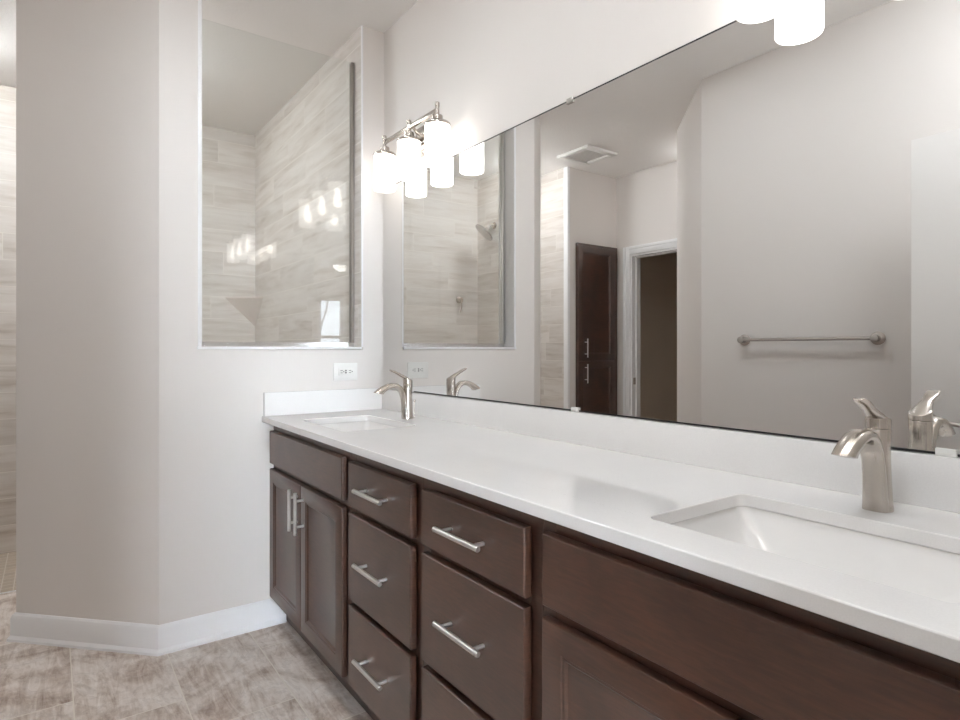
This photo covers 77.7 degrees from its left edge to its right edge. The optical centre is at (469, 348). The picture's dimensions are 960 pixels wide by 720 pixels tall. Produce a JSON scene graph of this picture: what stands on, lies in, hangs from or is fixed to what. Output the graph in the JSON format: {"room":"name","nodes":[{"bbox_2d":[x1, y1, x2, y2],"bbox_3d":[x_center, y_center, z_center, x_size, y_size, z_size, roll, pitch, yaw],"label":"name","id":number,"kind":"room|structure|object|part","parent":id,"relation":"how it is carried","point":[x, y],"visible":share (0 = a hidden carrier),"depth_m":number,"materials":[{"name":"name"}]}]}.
{"room":"bathroom","nodes":[
{"label":"bathroom","id":0,"kind":"room"},
{"bbox_2d":[16,0,158,624],"bbox_3d":[-1.536,-0.172,2.467,0.659,2.743,0.130,0,0,10],"label":"wall","id":1,"kind":"structure","parent":0,"point":[87,71],"depth_m":2.40,"materials":[{"name":"beige paint"}]},
{"bbox_2d":[7,598,286,655],"bbox_3d":[-1.347,1.143,2.463,1.100,0.112,0.291,0,0,-2],"label":"baseboard","id":2,"kind":"structure","parent":1,"relation":"attached to","point":[38,629],"depth_m":2.41,"materials":[{"name":"white paint"}]},
{"bbox_2d":[0,85,254,553],"bbox_3d":[-2.490,-0.172,3.736,2.220,2.743,0.120,0,0,-35],"label":"wall","id":3,"kind":"structure","parent":0,"point":[228,157],"depth_m":4.13,"materials":[{"name":"beige tile"}]},
{"bbox_2d":[225,296,262,325],"bbox_3d":[-1.581,-0.267,4.180,0.205,0.200,0.195,0,0,-35],"label":"corner shelf","id":4,"kind":"object","parent":3,"relation":"attached to","point":[249,306],"visible":1,"depth_m":4.22,"materials":[{"name":"stone"}]},
{"bbox_2d":[0,552,372,719],"bbox_3d":[-1.335,1.224,1.719,3.112,0.050,4.508,0,0,-35],"label":"floor","id":5,"kind":"structure","parent":0,"point":[269,673],"depth_m":2.15,"materials":[{"name":"tile"}]},
{"bbox_2d":[270,426,367,712],"bbox_3d":[-0.425,0.757,2.399,0.596,0.882,0.825,0,0,-35],"label":"base cabinet","id":6,"kind":"object","parent":5,"relation":"on","point":[310,508],"visible":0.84,"depth_m":2.17,"materials":[{"name":"brown wood"}]},
{"bbox_3d":[-0.744,0.791,2.418,0.019,0.551,0.388,0,0,-35],"label":"door","id":7,"kind":"part","parent":6,"relation":"part of","materials":[{"name":"brown wood"}]},
{"bbox_3d":[-0.675,0.613,2.269,0.039,0.157,0.013,0,0,-35],"label":"handle","id":8,"kind":"part","parent":6,"relation":"part of","materials":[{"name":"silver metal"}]},
{"bbox_3d":[-0.635,0.613,2.214,0.039,0.157,0.013,0,0,-35],"label":"handle","id":9,"kind":"part","parent":6,"relation":"part of","materials":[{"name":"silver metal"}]},
{"bbox_3d":[-0.519,0.791,2.098,0.019,0.551,0.388,0,0,-35],"label":"door","id":10,"kind":"part","parent":6,"relation":"part of","materials":[{"name":"brown wood"}]},
{"bbox_2d":[262,409,959,662],"bbox_3d":[0.084,0.303,1.686,0.587,0.025,2.581,0,0,-35],"label":"countertop","id":11,"kind":"structure","parent":6,"relation":"on","point":[630,501],"depth_m":1.14,"materials":[{"name":"white stone"}]},
{"bbox_2d":[263,388,381,415],"bbox_3d":[-0.658,0.240,2.730,0.559,0.101,0.020,0,0,-35],"label":"side splash","id":12,"kind":"object","parent":11,"relation":"on","point":[316,401],"visible":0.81,"depth_m":2.70,"materials":[{"name":"white stone"}]},
{"bbox_2d":[318,421,394,430],"bbox_3d":[-0.443,0.379,2.353,0.340,0.125,0.476,0,0,-35],"label":"sink","id":13,"kind":"object","parent":11,"relation":"in","point":[359,425],"visible":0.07,"depth_m":2.55,"materials":[{"name":"white ceramic"}]},
{"bbox_2d":[373,370,415,418],"bbox_3d":[-0.306,0.188,2.453,0.193,0.206,0.047,0,0,-35],"label":"faucet","id":14,"kind":"object","parent":11,"relation":"on","point":[405,392],"visible":1,"depth_m":2.46,"materials":[{"name":"silver metal"}]},
{"bbox_3d":[-0.320,0.215,2.443,0.161,0.152,0.043,0,0,-35],"label":"spout","id":15,"kind":"part","parent":14,"relation":"part of","materials":[{"name":"silver metal"}]},
{"bbox_3d":[-0.284,0.114,2.468,0.104,0.057,0.041,0,0,-35],"label":"handle","id":16,"kind":"part","parent":14,"relation":"part of","materials":[{"name":"silver metal"}]},
{"bbox_2d":[672,506,959,602],"bbox_3d":[0.552,0.379,0.938,0.340,0.125,0.476,0,0,-35],"label":"sink","id":17,"kind":"object","parent":11,"relation":"in","point":[917,569],"visible":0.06,"depth_m":1.03,"materials":[{"name":"white ceramic"}]},
{"bbox_2d":[831,398,893,512],"bbox_3d":[0.692,0.188,1.046,0.193,0.206,0.047,0,0,-35],"label":"faucet","id":18,"kind":"object","parent":11,"relation":"on","point":[873,443],"visible":1,"depth_m":1.06,"materials":[{"name":"silver metal"}]},
{"bbox_3d":[0.679,0.215,1.037,0.161,0.152,0.043,0,0,-35],"label":"spout","id":19,"kind":"part","parent":18,"relation":"part of","materials":[{"name":"silver metal"}]},
{"bbox_3d":[0.714,0.114,1.061,0.104,0.057,0.041,0,0,-35],"label":"handle","id":20,"kind":"part","parent":18,"relation":"part of","materials":[{"name":"silver metal"}]},
{"bbox_2d":[349,453,423,719],"bbox_3d":[-0.057,0.757,1.875,0.596,0.882,0.454,0,0,-35],"label":"base cabinet","id":21,"kind":"object","parent":5,"relation":"on","point":[386,548],"visible":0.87,"depth_m":1.68,"materials":[{"name":"brown wood"}]},
{"bbox_3d":[-0.286,0.934,1.717,0.039,0.013,0.178,0,0,-35],"label":"handle","id":22,"kind":"part","parent":21,"relation":"part of","materials":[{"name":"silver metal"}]},
{"bbox_3d":[-0.286,0.648,1.717,0.039,0.013,0.178,0,0,-35],"label":"handle","id":23,"kind":"part","parent":21,"relation":"part of","materials":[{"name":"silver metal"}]},
{"bbox_3d":[-0.286,0.425,1.717,0.039,0.013,0.178,0,0,-35],"label":"handle","id":24,"kind":"part","parent":21,"relation":"part of","materials":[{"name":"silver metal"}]},
{"bbox_3d":[-0.263,0.938,1.734,0.019,0.255,0.399,0,0,-35],"label":"drawer","id":25,"kind":"part","parent":21,"relation":"part of","materials":[{"name":"brown wood"}]},
{"bbox_3d":[-0.263,0.654,1.734,0.019,0.273,0.399,0,0,-35],"label":"drawer","id":26,"kind":"part","parent":21,"relation":"part of","materials":[{"name":"brown wood"}]},
{"bbox_3d":[-0.263,0.428,1.734,0.019,0.142,0.399,0,0,-35],"label":"drawer","id":27,"kind":"part","parent":21,"relation":"part of","materials":[{"name":"brown wood"}]},
{"bbox_2d":[422,478,543,719],"bbox_3d":[0.206,0.757,1.500,0.596,0.882,0.461,0,0,-35],"label":"base cabinet","id":28,"kind":"object","parent":5,"relation":"on","point":[483,607],"visible":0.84,"depth_m":1.31,"materials":[{"name":"brown wood"}]},
{"bbox_3d":[0.001,0.938,1.358,0.019,0.255,0.402,0,0,-35],"label":"drawer","id":29,"kind":"part","parent":28,"relation":"part of","materials":[{"name":"brown wood"}]},
{"bbox_3d":[-0.023,0.648,1.342,0.039,0.013,0.178,0,0,-35],"label":"handle","id":30,"kind":"part","parent":28,"relation":"part of","materials":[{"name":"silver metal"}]},
{"bbox_3d":[-0.023,0.425,1.342,0.039,0.013,0.178,0,0,-35],"label":"handle","id":31,"kind":"part","parent":28,"relation":"part of","materials":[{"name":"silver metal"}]},
{"bbox_3d":[0.001,0.654,1.358,0.019,0.273,0.402,0,0,-35],"label":"drawer","id":32,"kind":"part","parent":28,"relation":"part of","materials":[{"name":"brown wood"}]},
{"bbox_3d":[0.001,0.428,1.358,0.019,0.142,0.402,0,0,-35],"label":"drawer","id":33,"kind":"part","parent":28,"relation":"part of","materials":[{"name":"brown wood"}]},
{"bbox_2d":[542,520,959,719],"bbox_3d":[0.579,0.757,0.969,0.596,0.882,0.835,0,0,-35],"label":"base cabinet","id":34,"kind":"object","parent":5,"relation":"on","point":[628,634],"visible":0.68,"depth_m":0.88,"materials":[{"name":"brown wood"}]},
{"bbox_3d":[0.259,0.791,0.991,0.019,0.551,0.393,0,0,-35],"label":"door","id":35,"kind":"part","parent":34,"relation":"part of","materials":[{"name":"brown wood"}]},
{"bbox_2d":[0,0,417,135],"bbox_3d":[0.036,-1.584,-0.659,5.500,0.080,10.320,0,0,-35],"label":"ceiling","id":36,"kind":"structure","parent":0,"point":[257,55],"depth_m":3.03,"materials":[{"name":"white paint"}]},
{"bbox_2d":[159,0,383,624],"bbox_3d":[-1.374,-0.172,3.418,0.983,2.743,1.927,0,0,-35],"label":"wall","id":37,"kind":"structure","parent":0,"point":[215,465],"depth_m":2.44,"materials":[{"name":"beige paint"}]},
{"bbox_2d":[198,0,201,346],"bbox_3d":[-1.139,-0.777,2.486,0.015,1.534,0.143,0,0,-35],"label":"trim","id":38,"kind":"structure","parent":37,"relation":"attached to","point":[199,1],"depth_m":2.43,"materials":[{"name":"white paint"}]},
{"bbox_2d":[197,347,361,348],"bbox_3d":[-0.851,-0.004,2.689,0.726,0.012,0.144,0,0,-35],"label":"trim","id":39,"kind":"structure","parent":37,"relation":"attached to","point":[197,347],"depth_m":2.61,"materials":[{"name":"white paint"}]},
{"bbox_2d":[202,62,353,346],"bbox_3d":[-0.858,-0.703,2.714,0.707,1.386,0.022,0,0,-35],"label":"frame","id":40,"kind":"object","parent":39,"relation":"on","point":[351,65],"visible":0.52,"depth_m":2.90,"materials":[{"name":"silver"}]},
{"bbox_2d":[333,363,356,380],"bbox_3d":[-0.581,0.106,2.792,0.120,0.081,0.008,0,0,-35],"label":"wall outlet","id":41,"kind":"object","parent":37,"relation":"attached to","point":[341,371],"visible":1,"depth_m":2.79,"materials":[{"name":"white plastic"}]},
{"bbox_2d":[338,368,352,375],"bbox_3d":[-0.580,0.106,2.791,0.072,0.035,0.002,0,0,-35],"label":"receptacle","id":42,"kind":"object","parent":41,"relation":"attached to","point":[341,371],"depth_m":2.79,"materials":[{"name":"white plastic"}]},
{"bbox_2d":[361,25,362,346],"bbox_3d":[-0.513,-0.777,2.847,0.008,1.534,0.007,0,0,-35],"label":"trim","id":43,"kind":"structure","parent":37,"relation":"attached to","point":[361,25],"depth_m":2.84,"materials":[{"name":"white paint"}]},
{"bbox_2d":[255,26,362,349],"bbox_3d":[-1.033,-0.172,3.586,0.008,2.743,1.800,0,0,-35],"label":"wall","id":44,"kind":"structure","parent":0,"point":[302,153],"depth_m":3.38,"materials":[{"name":"beige tile"}]},
{"bbox_2d":[384,0,930,453],"bbox_3d":[-0.146,-0.172,2.629,0.120,2.743,4.630,0,0,-35],"label":"wall","id":45,"kind":"structure","parent":0,"point":[492,67],"depth_m":2.11,"materials":[{"name":"beige paint"}]},
{"bbox_2d":[373,101,450,192],"bbox_3d":[-0.242,-0.846,2.538,0.141,0.248,0.556,0,0,-35],"label":"vanity light","id":46,"kind":"object","parent":45,"relation":"attached to","point":[431,140],"visible":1,"depth_m":2.49,"materials":[{"name":"white glass"}]},
{"bbox_2d":[373,135,395,192],"bbox_3d":[-0.387,-0.846,2.713,0.104,0.248,0.104,0,0,-35],"label":"shade","id":47,"kind":"object","parent":46,"relation":"attached to","point":[384,160],"depth_m":2.67,"materials":[{"name":"white glass"}]},
{"bbox_2d":[397,120,420,181],"bbox_3d":[-0.257,-0.846,2.528,0.104,0.248,0.104,0,0,-35],"label":"shade","id":48,"kind":"object","parent":46,"relation":"attached to","point":[408,145],"depth_m":2.49,"materials":[{"name":"white glass"}]},
{"bbox_3d":[-0.216,-0.919,2.522,0.062,0.037,0.012,0,0,-35],"label":"arm","id":49,"kind":"part","parent":46,"relation":"part of","materials":[{"name":"silver metal"}]},
{"bbox_2d":[424,101,450,168],"bbox_3d":[-0.127,-0.846,2.343,0.104,0.248,0.104,0,0,-35],"label":"shade","id":50,"kind":"object","parent":46,"relation":"attached to","point":[437,129],"depth_m":2.30,"materials":[{"name":"white glass"}]},
{"bbox_2d":[382,389,959,512],"bbox_3d":[0.316,0.242,1.849,0.020,0.096,2.581,0,0,-35],"label":"backsplash","id":51,"kind":"structure","parent":45,"relation":"attached to","point":[918,479],"depth_m":1.44,"materials":[{"name":"white stone"}]},
{"bbox_2d":[383,0,959,456],"bbox_3d":[0.320,-0.294,1.852,0.011,0.976,2.575,0,0,-35],"label":"mirror","id":52,"kind":"object","parent":45,"relation":"attached to","point":[755,228],"visible":0.99,"depth_m":1.43,"materials":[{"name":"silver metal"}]},
{"bbox_2d":[735,0,786,23],"bbox_3d":[0.767,-0.846,1.102,0.141,0.248,0.556,0,0,-35],"label":"vanity light","id":53,"kind":"object","parent":45,"relation":"attached to","point":[746,11],"visible":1,"depth_m":1.31,"materials":[{"name":"white glass"}]}
]}

